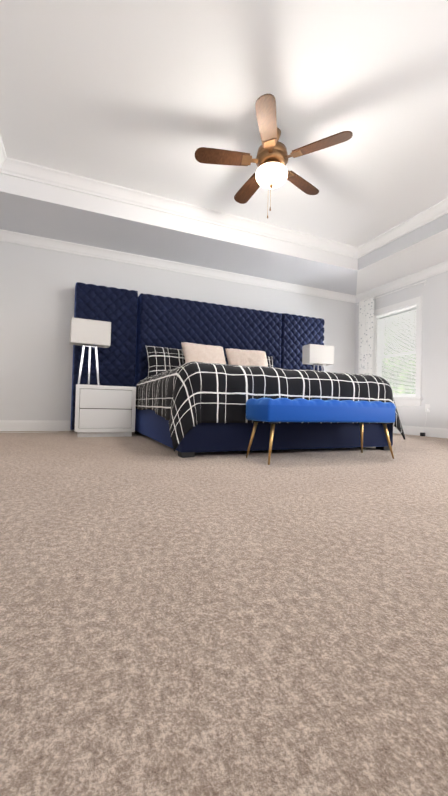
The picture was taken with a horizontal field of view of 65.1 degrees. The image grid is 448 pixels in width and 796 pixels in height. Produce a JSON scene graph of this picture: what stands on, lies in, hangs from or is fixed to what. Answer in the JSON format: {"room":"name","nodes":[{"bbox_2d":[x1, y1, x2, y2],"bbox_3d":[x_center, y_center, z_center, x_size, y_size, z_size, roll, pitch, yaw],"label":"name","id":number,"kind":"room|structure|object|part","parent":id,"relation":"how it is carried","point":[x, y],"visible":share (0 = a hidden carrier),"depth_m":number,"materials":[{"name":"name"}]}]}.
{"room":"bedroom","nodes":[
{"label":"bedroom","id":0,"kind":"room"},
{"bbox_2d":[0,241,355,419],"bbox_3d":[-0.582,-0.942,5.289,6.770,2.840,0.160,2,-1,-23],"label":"wall","id":1,"kind":"structure","parent":0,"point":[37,295],"depth_m":4.55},
{"bbox_2d":[0,420,73,430],"bbox_3d":[-0.580,0.408,5.178,6.450,0.135,0.016,2,-1,-23],"label":"baseboard","id":2,"kind":"structure","parent":1,"relation":"attached to","point":[35,425],"depth_m":4.41,"materials":[{"name":"white wood"}]},
{"bbox_2d":[0,229,355,302],"bbox_3d":[-0.512,-1.907,5.198,6.450,0.112,0.085,2,-1,-23],"label":"crown molding","id":3,"kind":"structure","parent":1,"relation":"attached to","point":[69,247],"depth_m":5.03,"materials":[{"name":"white wood"}]},
{"bbox_2d":[0,431,447,795],"bbox_3d":[0.422,0.497,2.797,6.770,0.100,5.500,2,-1,-23],"label":"floor","id":4,"kind":"structure","parent":0,"point":[225,623],"depth_m":0.61,"materials":[{"name":"carpet"}]},
{"bbox_2d":[0,432,37,432],"bbox_3d":[-2.521,0.399,4.052,1.101,0.006,0.126,2,-1,-23],"label":"cord","id":5,"kind":"object","parent":4,"relation":"on","point":[18,432],"visible":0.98,"depth_m":4.11,"materials":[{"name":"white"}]},
{"bbox_2d":[74,384,135,436],"bbox_3d":[-1.388,0.149,4.077,0.630,0.565,0.500,2,-1,-23],"label":"nightstand","id":6,"kind":"object","parent":4,"relation":"on","point":[104,411],"visible":1,"depth_m":3.85,"materials":[{"name":"white paint"}]},
{"bbox_2d":[69,317,110,384],"bbox_3d":[-1.550,-0.527,4.050,0.424,0.776,0.200,2,-1,-27],"label":"table lamp","id":7,"kind":"object","parent":6,"relation":"on","point":[89,333],"visible":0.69,"depth_m":3.99,"materials":[{"name":"white fabric"}]},
{"bbox_3d":[-1.544,-0.762,4.055,0.437,0.305,0.229,2,-1,-23],"label":"lamp shade","id":8,"kind":"part","parent":7,"relation":"part of","materials":[{"name":"white fabric"}]},
{"bbox_2d":[70,282,404,457],"bbox_3d":[0.310,-0.470,4.091,3.830,1.885,2.691,2,-1,-23],"label":"bed","id":9,"kind":"object","parent":4,"relation":"on","point":[197,374],"visible":0.94,"depth_m":4.00,"materials":[{"name":"blue fabric"}]},
{"bbox_3d":[-0.146,-0.467,5.172,3.830,1.865,0.345,2,-1,-23],"label":"headboard","id":10,"kind":"part","parent":9,"relation":"part of","materials":[{"name":"blue fabric"}]},
{"bbox_3d":[0.200,0.281,3.894,2.040,0.370,2.250,2,-1,-23],"label":"frame","id":11,"kind":"part","parent":9,"relation":"part of","materials":[{"name":"blue fabric"}]},
{"bbox_2d":[134,361,404,451],"bbox_3d":[0.280,0.081,3.703,2.188,0.649,2.014,2,-1,-23],"label":"comforter","id":12,"kind":"object","parent":9,"relation":"on","point":[194,406],"depth_m":2.74,"materials":[{"name":"black fabric"}]},
{"bbox_2d":[246,398,395,464],"bbox_3d":[0.738,0.232,2.635,1.130,0.439,0.340,2,-1,-23],"label":"bench","id":13,"kind":"object","parent":4,"relation":"on","point":[272,412],"visible":1,"depth_m":2.46,"materials":[{"name":"blue fabric"}]},
{"bbox_3d":[0.742,0.094,2.638,1.130,0.163,0.340,2,-1,-23],"label":"seat","id":14,"kind":"part","parent":13,"relation":"part of","materials":[{"name":"blue fabric"}]},
{"bbox_3d":[1.255,0.237,5.193,0.630,0.565,0.500,2,-1,-23],"label":"nightstand","id":15,"kind":"object","parent":4,"relation":"on","visible":0},
{"bbox_2d":[302,344,333,370],"bbox_3d":[1.420,-0.428,5.304,0.424,0.776,0.200,2,-1,-19],"label":"table lamp","id":16,"kind":"object","parent":15,"relation":"on","point":[318,355],"visible":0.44,"depth_m":5.23,"materials":[{"name":"white fabric"}]},
{"bbox_2d":[0,0,447,294],"bbox_3d":[0.486,-2.201,2.857,6.770,0.422,5.500,2,-1,-23],"label":"ceiling","id":17,"kind":"structure","parent":0,"point":[149,96],"depth_m":2.92,"materials":[{"name":"white paint"}]},
{"bbox_2d":[0,135,7,170],"bbox_3d":[-1.543,-2.299,1.941,0.093,0.123,3.090,2,-1,-23],"label":"crown molding","id":18,"kind":"structure","parent":17,"relation":"attached to","point":[3,158],"depth_m":3.39,"materials":[{"name":"white wood"}]},
{"bbox_2d":[0,157,359,258],"bbox_3d":[-0.098,-2.212,4.307,4.600,0.123,0.093,2,-1,-23],"label":"crown molding","id":19,"kind":"structure","parent":17,"relation":"attached to","point":[43,174],"depth_m":4.06,"materials":[{"name":"white wood"}]},
{"bbox_2d":[195,94,352,217],"bbox_3d":[0.387,-1.904,3.076,1.272,0.770,1.222,2,-1,-23],"label":"ceiling fan","id":20,"kind":"object","parent":17,"relation":"hanging from","point":[271,162],"visible":1,"depth_m":2.94,"materials":[{"name":"brown wood"}]},
{"bbox_3d":[0.409,-1.877,3.027,0.276,0.135,0.276,2,-1,-23],"label":"lamp shade","id":21,"kind":"part","parent":20,"relation":"part of","materials":[{"name":"white glass"}]},
{"bbox_2d":[356,197,447,256],"bbox_3d":[2.606,-2.161,3.693,0.093,0.123,3.090,2,-1,-23],"label":"crown molding","id":22,"kind":"structure","parent":17,"relation":"attached to","point":[439,209],"depth_m":4.43,"materials":[{"name":"white wood"}]},
{"bbox_2d":[355,271,447,428],"bbox_3d":[3.501,-0.872,4.115,0.160,2.840,5.180,2,-1,-23],"label":"wall","id":23,"kind":"structure","parent":0,"point":[433,292],"depth_m":5.08,"materials":[{"name":"white paint"}]},
{"bbox_2d":[357,280,426,374],"bbox_3d":[3.355,-0.616,4.061,0.132,2.260,4.928,2,-1,-23],"label":"curtain","id":24,"kind":"object","parent":23,"relation":"attached to","point":[366,330],"visible":0.65,"depth_m":6.07,"materials":[{"name":"white fabric"}]},
{"bbox_3d":[2.453,-0.590,6.084,0.046,2.255,0.346,2,-1,-23],"label":"panel","id":25,"kind":"part","parent":24,"relation":"part of","materials":[{"name":"fabric"}]},
{"bbox_3d":[3.397,-1.715,4.092,0.098,0.060,4.928,2,-1,-23],"label":"rod","id":26,"kind":"part","parent":24,"relation":"part of","materials":[{"name":"white"}]},
{"bbox_2d":[373,296,422,405],"bbox_3d":[2.796,-0.696,5.693,0.220,1.645,1.050,2,-1,-23],"label":"window","id":27,"kind":"structure","parent":23,"relation":"in","point":[409,401],"depth_m":5.52,"materials":[{"name":"white"}]},
{"bbox_2d":[376,305,415,396],"bbox_3d":[2.786,-0.719,5.689,0.056,1.401,0.788,2,-1,-23],"label":"window blinds","id":28,"kind":"object","parent":27,"relation":"attached to","point":[383,324],"visible":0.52,"depth_m":5.65,"materials":[{"name":"white plastic"}]},
{"bbox_3d":[2.860,-0.713,5.720,0.071,1.411,0.796,2,-1,-23],"label":"window sash","id":29,"kind":"part","parent":27,"relation":"part of","materials":[{"name":"white"}]},
{"bbox_3d":[2.862,-0.713,5.721,0.042,1.321,0.706,2,-1,-23],"label":"window glass","id":30,"kind":"part","parent":27,"relation":"part of","materials":[{"name":"glass"}]},
{"bbox_2d":[356,260,447,302],"bbox_3d":[3.406,-1.839,4.098,0.085,0.112,4.980,2,-1,-23],"label":"crown molding","id":31,"kind":"structure","parent":23,"relation":"attached to","point":[442,267],"depth_m":5.46,"materials":[{"name":"white wood"}]},
{"bbox_2d":[393,425,447,437],"bbox_3d":[3.389,0.477,4.046,0.016,0.135,5.130,2,-1,-23],"label":"baseboard","id":32,"kind":"structure","parent":23,"relation":"attached to","point":[409,430],"depth_m":5.11,"materials":[{"name":"white"}]},
{"bbox_2d":[420,404,429,435],"bbox_3d":[2.911,0.322,5.082,0.100,0.466,0.081,2,-1,-23],"label":"electrical outlet","id":33,"kind":"object","parent":23,"relation":"attached to","point":[427,407],"visible":1,"depth_m":5.08,"materials":[{"name":"white plastic"}]},
{"bbox_3d":[2.949,0.148,5.096,0.030,0.116,0.072,2,-1,-23],"label":"plate","id":34,"kind":"part","parent":33,"relation":"part of","materials":[{"name":"white plastic"}]}
]}

